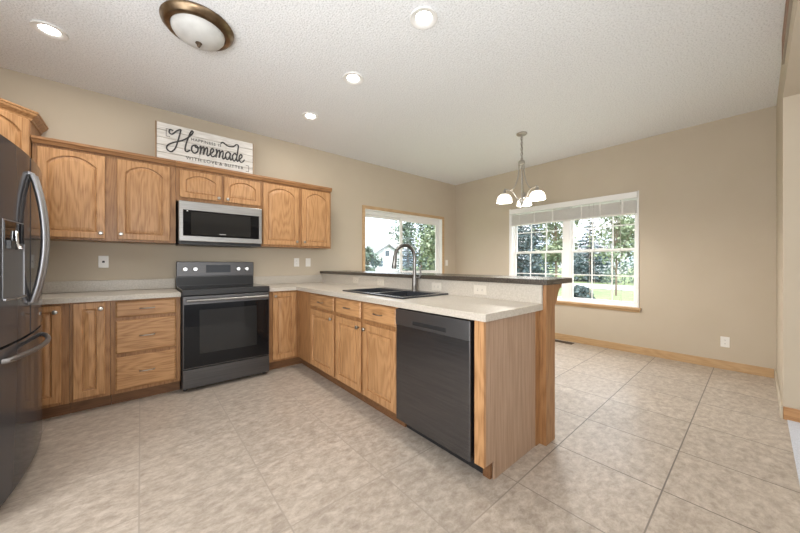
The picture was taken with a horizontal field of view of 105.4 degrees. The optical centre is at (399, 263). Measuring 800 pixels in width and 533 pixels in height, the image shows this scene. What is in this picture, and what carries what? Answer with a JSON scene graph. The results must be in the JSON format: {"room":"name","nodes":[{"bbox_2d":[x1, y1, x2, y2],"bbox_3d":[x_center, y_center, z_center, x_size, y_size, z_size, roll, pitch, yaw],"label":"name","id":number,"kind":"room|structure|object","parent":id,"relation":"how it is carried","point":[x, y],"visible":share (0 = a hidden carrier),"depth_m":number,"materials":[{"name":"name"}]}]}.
{"room":"kitchen","nodes":[
{"label":"kitchen","id":0,"kind":"room"},
{"bbox_2d":[0,67,455,288],"bbox_3d":[-1.259,-0.223,4.332,6.491,2.790,0.150,0,0,-40],"label":"wall","id":1,"kind":"structure","parent":0,"point":[70,113],"depth_m":3.49,"materials":[{"name":"paint"}]},
{"bbox_2d":[0,98,48,157],"bbox_3d":[-3.109,-0.700,2.220,0.625,0.991,0.657,0,0,-40],"label":"upper cabinet","id":2,"kind":"object","parent":1,"relation":"attached to","point":[18,123],"visible":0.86,"depth_m":2.32,"materials":[{"name":"brown wood"}]},
{"bbox_2d":[98,256,108,267],"bbox_3d":[-2.822,-0.020,2.898,0.070,0.114,0.007,0,0,-40],"label":"wall jack","id":3,"kind":"object","parent":1,"relation":"attached to","point":[103,261],"visible":1,"depth_m":2.90,"materials":[{"name":"white plastic"}]},
{"bbox_2d":[31,135,175,244],"bbox_3d":[-2.648,-0.608,2.808,0.916,0.807,0.359,0,0,-40],"label":"upper cabinet","id":4,"kind":"object","parent":1,"relation":"attached to","point":[92,193],"visible":1,"depth_m":2.68,"materials":[{"name":"brown wood"}]},
{"bbox_2d":[155,120,252,173],"bbox_3d":[-2.021,-1.193,3.211,0.878,0.362,0.046,0,0,-40],"label":"wall sign","id":5,"kind":"object","parent":4,"relation":"on","point":[173,142],"visible":1,"depth_m":3.16,"materials":[{"name":"white wood"}]},
{"bbox_2d":[42,279,174,293],"bbox_3d":[-2.977,0.207,2.753,1.520,0.100,0.020,0,0,-40],"label":"backsplash","id":6,"kind":"structure","parent":1,"relation":"attached to","point":[100,285],"depth_m":2.89,"materials":[{"name":"beige laminate"}]},
{"bbox_2d":[176,160,261,208],"bbox_3d":[-1.995,-0.820,3.364,0.796,0.383,0.359,0,0,-40],"label":"upper cabinet","id":7,"kind":"object","parent":1,"relation":"attached to","point":[194,182],"visible":0.98,"depth_m":3.22,"materials":[{"name":"brown wood"}]},
{"bbox_2d":[175,200,261,247],"bbox_3d":[-1.975,-0.406,3.341,0.764,0.433,0.416,0,0,-40],"label":"microwave","id":8,"kind":"object","parent":7,"relation":"attached to","point":[197,223],"visible":1,"depth_m":3.16,"materials":[{"name":"silver metal"}]},
{"bbox_2d":[259,176,331,249],"bbox_3d":[-1.353,-0.608,3.910,0.884,0.807,0.359,0,0,-40],"label":"upper cabinet","id":9,"kind":"object","parent":1,"relation":"attached to","point":[295,215],"visible":1,"depth_m":3.77,"materials":[{"name":"brown wood"}]},
{"bbox_2d":[294,258,298,266],"bbox_3d":[-1.395,-0.020,4.112,0.070,0.114,0.007,0,0,-40],"label":"wall outlet","id":10,"kind":"object","parent":1,"relation":"attached to","point":[296,260],"visible":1,"depth_m":4.11,"materials":[{"name":"white plastic"}]},
{"bbox_2d":[306,258,310,266],"bbox_3d":[-1.272,-0.020,4.216,0.070,0.114,0.008,0,0,-40],"label":"light switch","id":11,"kind":"object","parent":1,"relation":"attached to","point":[308,260],"visible":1,"depth_m":4.21,"materials":[{"name":"white plastic"}]},
{"bbox_2d":[253,273,542,303],"bbox_3d":[-0.448,0.197,2.860,0.934,0.122,3.136,0,0,-40],"label":"backsplash","id":12,"kind":"structure","parent":1,"relation":"attached to","point":[529,293],"depth_m":2.65,"materials":[{"name":"beige laminate"}]},
{"bbox_2d":[362,205,443,273],"bbox_3d":[0.091,-0.331,5.472,1.925,1.195,0.166,0,0,-40],"label":"window","id":13,"kind":"structure","parent":1,"relation":"in","point":[367,211],"depth_m":5.49,"materials":[{"name":"white plastic"}]},
{"bbox_2d":[0,0,785,184],"bbox_3d":[0.090,-1.693,2.747,6.491,0.150,4.314,0,0,-40],"label":"ceiling","id":14,"kind":"structure","parent":0,"point":[448,101],"depth_m":2.50,"materials":[{"name":"white paint"}]},
{"bbox_2d":[29,20,68,40],"bbox_3d":[-2.423,-1.612,2.106,0.180,0.012,0.180,0,0,-40],"label":"recessed light","id":15,"kind":"object","parent":14,"relation":"in","point":[46,29],"visible":1,"depth_m":2.10,"materials":[{"name":"white plastic"}]},
{"bbox_2d":[159,0,233,51],"bbox_3d":[-1.364,-1.541,2.063,0.424,0.152,0.424,0,0,-40],"label":"flush light","id":16,"kind":"object","parent":14,"relation":"attached to","point":[195,24],"visible":1,"depth_m":1.97,"materials":[{"name":"white glass"}]},
{"bbox_2d":[302,112,318,120],"bbox_3d":[-0.980,-1.612,3.332,0.180,0.012,0.180,0,0,-40],"label":"recessed light","id":17,"kind":"object","parent":14,"relation":"in","point":[310,116],"visible":1,"depth_m":3.34,"materials":[{"name":"white plastic"}]},
{"bbox_2d":[343,72,363,84],"bbox_3d":[-0.407,-1.612,2.652,0.180,0.012,0.180,0,0,-40],"label":"recessed light","id":18,"kind":"object","parent":14,"relation":"in","point":[351,78],"visible":1,"depth_m":2.65,"materials":[{"name":"white plastic"}]},
{"bbox_2d":[410,6,436,28],"bbox_3d":[0.155,-1.612,1.999,0.180,0.012,0.180,0,0,-40],"label":"recessed light","id":19,"kind":"object","parent":14,"relation":"in","point":[423,17],"visible":1,"depth_m":2.00,"materials":[{"name":"white plastic"}]},
{"bbox_2d":[497,131,545,206],"bbox_3d":[1.548,-1.163,3.763,0.552,0.910,0.537,0,0,-40],"label":"chandelier","id":20,"kind":"object","parent":14,"relation":"hanging from","point":[537,195],"visible":1,"depth_m":3.76,"materials":[{"name":"brushed nickel"},{"name":"frosted white glass"}]},
{"bbox_2d":[0,339,799,532],"bbox_3d":[1.382,1.230,1.229,6.491,0.124,8.300,0,0,-40],"label":"floor","id":21,"kind":"structure","parent":0,"point":[641,443],"depth_m":1.77,"materials":[{"name":"tile"}]},
{"bbox_2d":[0,134,50,506],"bbox_3d":[-2.337,0.276,1.495,0.811,1.792,0.910,0,0,-40],"label":"refrigerator","id":22,"kind":"object","parent":21,"relation":"on","point":[24,219],"visible":1,"depth_m":1.58,"materials":[{"name":"grey metal"}]},
{"bbox_2d":[41,303,70,419],"bbox_3d":[-2.952,0.735,2.188,0.822,0.874,0.909,0,0,-40],"label":"base cabinet","id":23,"kind":"object","parent":21,"relation":"on","point":[55,317],"visible":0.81,"depth_m":2.29,"materials":[{"name":"brown wood"}]},
{"bbox_2d":[42,279,180,304],"bbox_3d":[-2.687,0.228,2.412,1.520,0.141,0.916,0,0,-40],"label":"countertop","id":24,"kind":"structure","parent":23,"relation":"on","point":[60,292],"depth_m":2.74,"materials":[{"name":"beige laminate"}]},
{"bbox_2d":[70,301,110,412],"bbox_3d":[-2.633,0.735,2.626,0.228,0.874,0.655,0,0,-40],"label":"base cabinet","id":25,"kind":"object","parent":21,"relation":"on","point":[90,322],"visible":0.98,"depth_m":2.41,"materials":[{"name":"brown wood"}]},
{"bbox_2d":[111,297,179,404],"bbox_3d":[-2.368,0.735,2.850,0.462,0.874,0.658,0,0,-40],"label":"base cabinet","id":26,"kind":"object","parent":21,"relation":"on","point":[145,333],"visible":1,"depth_m":2.62,"materials":[{"name":"brown wood"}]},
{"bbox_2d":[176,262,269,390],"bbox_3d":[-1.863,0.575,3.210,0.756,1.195,0.716,0,0,-40],"label":"range","id":27,"kind":"object","parent":21,"relation":"on","point":[224,315],"visible":0.98,"depth_m":3.00,"materials":[{"name":"black metal"}]},
{"bbox_2d":[176,283,266,291],"bbox_3d":[-1.893,0.245,3.244,0.756,0.022,0.625,0,0,-40],"label":"cooktop","id":28,"kind":"object","parent":27,"relation":"in","point":[180,286],"depth_m":3.26,"materials":[{"name":"black glass"}]},
{"bbox_2d":[269,290,315,371],"bbox_3d":[-1.164,0.735,3.695,0.921,0.874,0.932,0,0,-40],"label":"base cabinet","id":29,"kind":"object","parent":21,"relation":"on","point":[289,311],"visible":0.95,"depth_m":3.38,"materials":[{"name":"brown wood"}]},
{"bbox_2d":[253,273,542,321],"bbox_3d":[-0.448,0.217,2.860,0.934,0.162,3.136,0,0,-40],"label":"countertop","id":30,"kind":"structure","parent":29,"relation":"on","point":[502,300],"depth_m":2.27,"materials":[{"name":"beige laminate"}]},
{"bbox_2d":[377,279,383,285],"bbox_3d":[-0.207,0.197,3.260,0.007,0.070,0.114,0,0,-40],"label":"wall outlet","id":31,"kind":"object","parent":30,"relation":"attached to","point":[380,282],"visible":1,"depth_m":3.26,"materials":[{"name":"beige plastic"}]},
{"bbox_2d":[342,287,447,298],"bbox_3d":[-0.070,0.348,2.708,0.507,0.204,0.865,0,0,-40],"label":"sink","id":32,"kind":"object","parent":30,"relation":"in","point":[397,293],"visible":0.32,"depth_m":2.71,"materials":[{"name":"black"}]},
{"bbox_2d":[392,244,420,290],"bbox_3d":[0.050,0.032,2.739,0.288,0.427,0.084,0,0,-24],"label":"faucet","id":33,"kind":"object","parent":30,"relation":"on","point":[394,261],"visible":0.99,"depth_m":2.76,"materials":[{"name":"silver metal"}]},
{"bbox_2d":[432,282,441,290],"bbox_3d":[0.318,0.197,2.644,0.007,0.070,0.114,0,0,-40],"label":"wall outlet","id":34,"kind":"object","parent":30,"relation":"attached to","point":[436,286],"visible":1,"depth_m":2.64,"materials":[{"name":"beige plastic"}]},
{"bbox_2d":[474,285,486,294],"bbox_3d":[0.606,0.197,2.305,0.007,0.070,0.114,0,0,-40],"label":"wall outlet","id":35,"kind":"object","parent":30,"relation":"attached to","point":[478,289],"visible":1,"depth_m":2.30,"materials":[{"name":"beige plastic"}]},
{"bbox_2d":[310,293,341,387],"bbox_3d":[-0.572,0.735,3.218,0.636,0.874,0.558,0,0,-40],"label":"base cabinet","id":36,"kind":"object","parent":21,"relation":"on","point":[323,307],"visible":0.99,"depth_m":2.99,"materials":[{"name":"brown wood"}]},
{"bbox_2d":[336,297,406,426],"bbox_3d":[-0.097,0.735,2.661,0.636,0.874,0.902,0,0,-40],"label":"base cabinet","id":37,"kind":"object","parent":21,"relation":"on","point":[365,331],"visible":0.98,"depth_m":2.42,"materials":[{"name":"brown wood"}]},
{"bbox_2d":[396,308,482,473],"bbox_3d":[0.410,0.738,2.071,0.618,0.868,0.638,0,0,-40],"label":"dishwasher","id":38,"kind":"object","parent":21,"relation":"on","point":[435,352],"visible":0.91,"depth_m":1.83,"materials":[{"name":"black metal"}]},
{"bbox_2d":[474,311,538,478],"bbox_3d":[0.654,0.735,1.812,0.614,0.874,0.064,0,0,-40],"label":"peninsula end panel","id":39,"kind":"object","parent":21,"relation":"on","point":[506,350],"visible":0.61,"depth_m":1.72,"materials":[{"name":"brown wood"}]},
{"bbox_2d":[555,340,573,344],"bbox_3d":[2.443,1.168,4.556,0.110,0.007,0.270,0,0,-40],"label":"floor vent","id":40,"kind":"object","parent":21,"relation":"in","point":[560,341],"visible":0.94,"depth_m":4.52,"materials":[{"name":"brown metal"}]},
{"bbox_2d":[456,106,775,377],"bbox_3d":[2.553,-0.223,4.745,0.150,2.790,4.164,0,0,-40],"label":"wall","id":41,"kind":"structure","parent":0,"point":[707,191],"depth_m":3.66,"materials":[{"name":"paint"}]},
{"bbox_2d":[509,190,640,312],"bbox_3d":[2.564,-0.161,4.698,0.175,1.589,1.870,0,0,-40],"label":"window","id":42,"kind":"structure","parent":41,"relation":"in","point":[567,298],"depth_m":4.63,"materials":[{"name":"white plastic"}]},
{"bbox_2d":[509,191,637,300],"bbox_3d":[2.525,-0.218,4.663,0.081,1.450,1.806,0,0,-40],"label":"window blind","id":43,"kind":"object","parent":42,"relation":"attached to","point":[620,208],"visible":1,"depth_m":4.47,"materials":[{"name":"white plastic"}]},
{"bbox_2d":[555,333,773,377],"bbox_3d":[2.486,1.125,4.697,0.014,0.095,4.150,0,0,-40],"label":"baseboard","id":44,"kind":"structure","parent":41,"relation":"attached to","point":[732,366],"depth_m":3.69,"materials":[{"name":"brown wood"}]},
{"bbox_2d":[720,336,729,347],"bbox_3d":[3.610,0.867,3.382,0.007,0.114,0.070,0,0,-40],"label":"wall outlet","id":45,"kind":"object","parent":41,"relation":"attached to","point":[724,341],"visible":1,"depth_m":3.38,"materials":[{"name":"white plastic"}]},
{"bbox_2d":[776,94,799,409],"bbox_3d":[4.722,-0.043,1.240,1.391,2.430,3.986,0,0,-40],"label":"wall","id":46,"kind":"structure","parent":0,"point":[788,135],"depth_m":2.29,"materials":[{"name":"paint"}]},
{"bbox_2d":[775,369,782,418],"bbox_3d":[3.359,1.125,2.704,1.241,0.095,0.012,0,0,-40],"label":"baseboard","id":47,"kind":"structure","parent":46,"relation":"attached to","point":[780,404],"depth_m":2.52,"materials":[{"name":"paint"}]},
{"bbox_2d":[783,406,799,422],"bbox_3d":[4.107,1.125,0.879,0.014,0.095,3.735,0,0,-40],"label":"baseboard","id":48,"kind":"structure","parent":46,"relation":"attached to","point":[792,414],"depth_m":2.27,"materials":[{"name":"brown wood"}]},
{"bbox_2d":[776,0,799,139],"bbox_3d":[2.781,-1.513,-0.413,6.491,0.510,3.986,0,0,-40],"label":"wall","id":49,"kind":"structure","parent":0,"point":[789,81],"depth_m":1.97,"materials":[{"name":"paint"}]},
{"bbox_2d":[782,0,792,64],"bbox_3d":[2.375,-1.523,1.867,0.970,0.190,0.012,0,0,-40],"label":"trim","id":50,"kind":"structure","parent":49,"relation":"attached to","point":[788,5],"depth_m":1.89,"materials":[{"name":"beige paint"}]},
{"bbox_3d":[-0.060,0.653,3.225,0.128,1.038,3.090,0,0,-40],"label":"wall","id":51,"kind":"structure","parent":0,"visible":0},
{"bbox_2d":[320,270,571,284],"bbox_3d":[0.060,0.117,3.264,0.445,0.034,3.176,0,0,-40],"label":"countertop","id":52,"kind":"structure","parent":51,"relation":"on","point":[534,280],"depth_m":2.41,"materials":[{"name":"laminate"}]},
{"bbox_2d":[539,284,554,445],"bbox_3d":[0.966,0.653,2.024,0.132,1.038,0.070,0,0,-40],"label":"trim","id":53,"kind":"structure","parent":51,"relation":"attached to","point":[547,315],"depth_m":1.98,"materials":[{"name":"brown wood"}]},
{"bbox_2d":[555,284,561,303],"bbox_3d":[1.078,0.214,2.120,0.158,0.156,0.030,0,0,-40],"label":"corbel","id":54,"kind":"object","parent":51,"relation":"attached to","point":[557,286],"visible":0.42,"depth_m":2.10,"materials":[{"name":"brown wood"}]},
{"label":"outside","id":55,"kind":"structure","parent":0,"visible":0},
{"bbox_2d":[403,267,633,301],"bbox_3d":[15.089,1.772,44.419,200.000,0.300,200.000,0,0,-40],"label":"lawn","id":56,"kind":"structure","parent":55,"point":[604,294],"depth_m":17.87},
{"bbox_2d":[365,246,382,270],"bbox_3d":[-4.285,-0.515,43.454,3.760,4.306,3.112,0,0,20],"label":"leafy tree","id":57,"kind":"object","parent":56,"relation":"on","point":[369,253],"visible":0.75,"depth_m":43.19,"materials":[{"name":"green plant"}]},
{"bbox_2d":[365,244,403,271],"bbox_3d":[-4.798,-1.038,59.002,8.200,5.320,8.800,0,0,-40],"label":"neighbor house","id":58,"kind":"structure","parent":56,"relation":"on","point":[386,251],"depth_m":55.78,"materials":[{"name":"white"}]},
{"bbox_2d":[397,222,418,270],"bbox_3d":[0.905,-2.209,39.997,4.129,7.975,4.144,0,0,-40],"label":"spruce tree","id":59,"kind":"object","parent":56,"relation":"on","point":[407,256],"visible":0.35,"depth_m":39.59,"materials":[{"name":"green plant"}]},
{"bbox_2d":[389,221,433,270],"bbox_3d":[2.078,-2.545,29.942,6.260,9.066,5.610,0,0,20],"label":"leafy tree","id":60,"kind":"object","parent":56,"relation":"on","point":[423,265],"visible":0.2,"depth_m":29.48,"materials":[{"name":"green plant"}]},
{"bbox_2d":[412,224,434,269],"bbox_3d":[2.793,-2.140,23.714,4.672,7.732,4.774,0,0,-12],"label":"leafy tree","id":61,"kind":"object","parent":56,"relation":"on","point":[428,244],"visible":0.3,"depth_m":22.68,"materials":[{"name":"green plant"}]},
{"bbox_2d":[517,225,549,276],"bbox_3d":[11.202,-2.648,28.888,6.045,9.069,5.927,0,0,-40],"label":"spruce tree","id":62,"kind":"object","parent":56,"relation":"on","point":[523,237],"visible":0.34,"depth_m":28.17,"materials":[{"name":"green plant"}]},
{"bbox_2d":[520,224,558,276],"bbox_3d":[17.503,-2.864,39.450,6.102,9.466,5.877,0,0,-40],"label":"spruce tree","id":63,"kind":"object","parent":56,"relation":"on","point":[538,225],"visible":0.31,"depth_m":38.70,"materials":[{"name":"green plant"}]},
{"bbox_2d":[533,219,590,276],"bbox_3d":[11.637,-2.268,22.105,4.826,7.787,4.130,0,0,-40],"label":"leafy tree","id":64,"kind":"object","parent":56,"relation":"on","point":[557,244],"visible":0.27,"depth_m":22.14,"materials":[{"name":"green plant"}]},
{"bbox_2d":[558,249,583,273],"bbox_3d":[25.847,-0.725,45.218,4.169,5.042,4.355,0,0,-40],"label":"spruce tree","id":65,"kind":"object","parent":56,"relation":"on","point":[577,256],"visible":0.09,"depth_m":44.74,"materials":[{"name":"green plant"}]},
{"bbox_2d":[574,284,595,298],"bbox_3d":[7.852,1.285,13.365,1.267,0.796,1.297,0,0,-40],"label":"shrub","id":66,"kind":"object","parent":56,"relation":"on","point":[581,291],"visible":0.52,"depth_m":13.03,"materials":[{"name":"green plant"}]},
{"bbox_2d":[574,221,621,282],"bbox_3d":[17.566,-1.051,27.991,4.830,5.775,4.763,0,0,-40],"label":"spruce tree","id":67,"kind":"object","parent":56,"relation":"on","point":[585,268],"visible":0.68,"depth_m":27.63,"materials":[{"name":"green plant"}]},
{"bbox_2d":[575,242,631,273],"bbox_3d":[33.932,-1.038,53.145,8.200,5.320,8.800,0,0,-40],"label":"neighbor house","id":68,"kind":"structure","parent":56,"relation":"on","point":[627,253],"depth_m":50.64,"materials":[{"name":"white"}]},
{"bbox_2d":[584,214,634,295],"bbox_3d":[11.236,-0.890,15.493,2.470,5.029,2.909,0,0,-40],"label":"leafy tree","id":69,"kind":"object","parent":56,"relation":"on","point":[631,227],"visible":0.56,"depth_m":15.50,"materials":[{"name":"green plant"}]},
{"bbox_2d":[601,258,633,284],"bbox_3d":[17.951,0.605,23.992,3.515,2.133,3.516,0,0,-13],"label":"shrub","id":70,"kind":"object","parent":56,"relation":"on","point":[630,262],"visible":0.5,"depth_m":24.22,"materials":[{"name":"green plant"}]},
{"bbox_2d":[602,214,634,259],"bbox_3d":[23.733,-2.006,30.114,6.123,7.263,6.204,0,0,-40],"label":"leafy tree","id":71,"kind":"object","parent":56,"relation":"on","point":[625,229],"visible":0.06,"depth_m":30.30,"materials":[{"name":"green plant"}]},
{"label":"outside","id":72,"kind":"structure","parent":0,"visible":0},
{"bbox_2d":[574,283,633,290],"bbox_3d":[9.960,1.602,26.919,4.997,0.020,100.236,0,0,-38],"label":"road","id":73,"kind":"structure","parent":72,"point":[595,286],"depth_m":21.41,"materials":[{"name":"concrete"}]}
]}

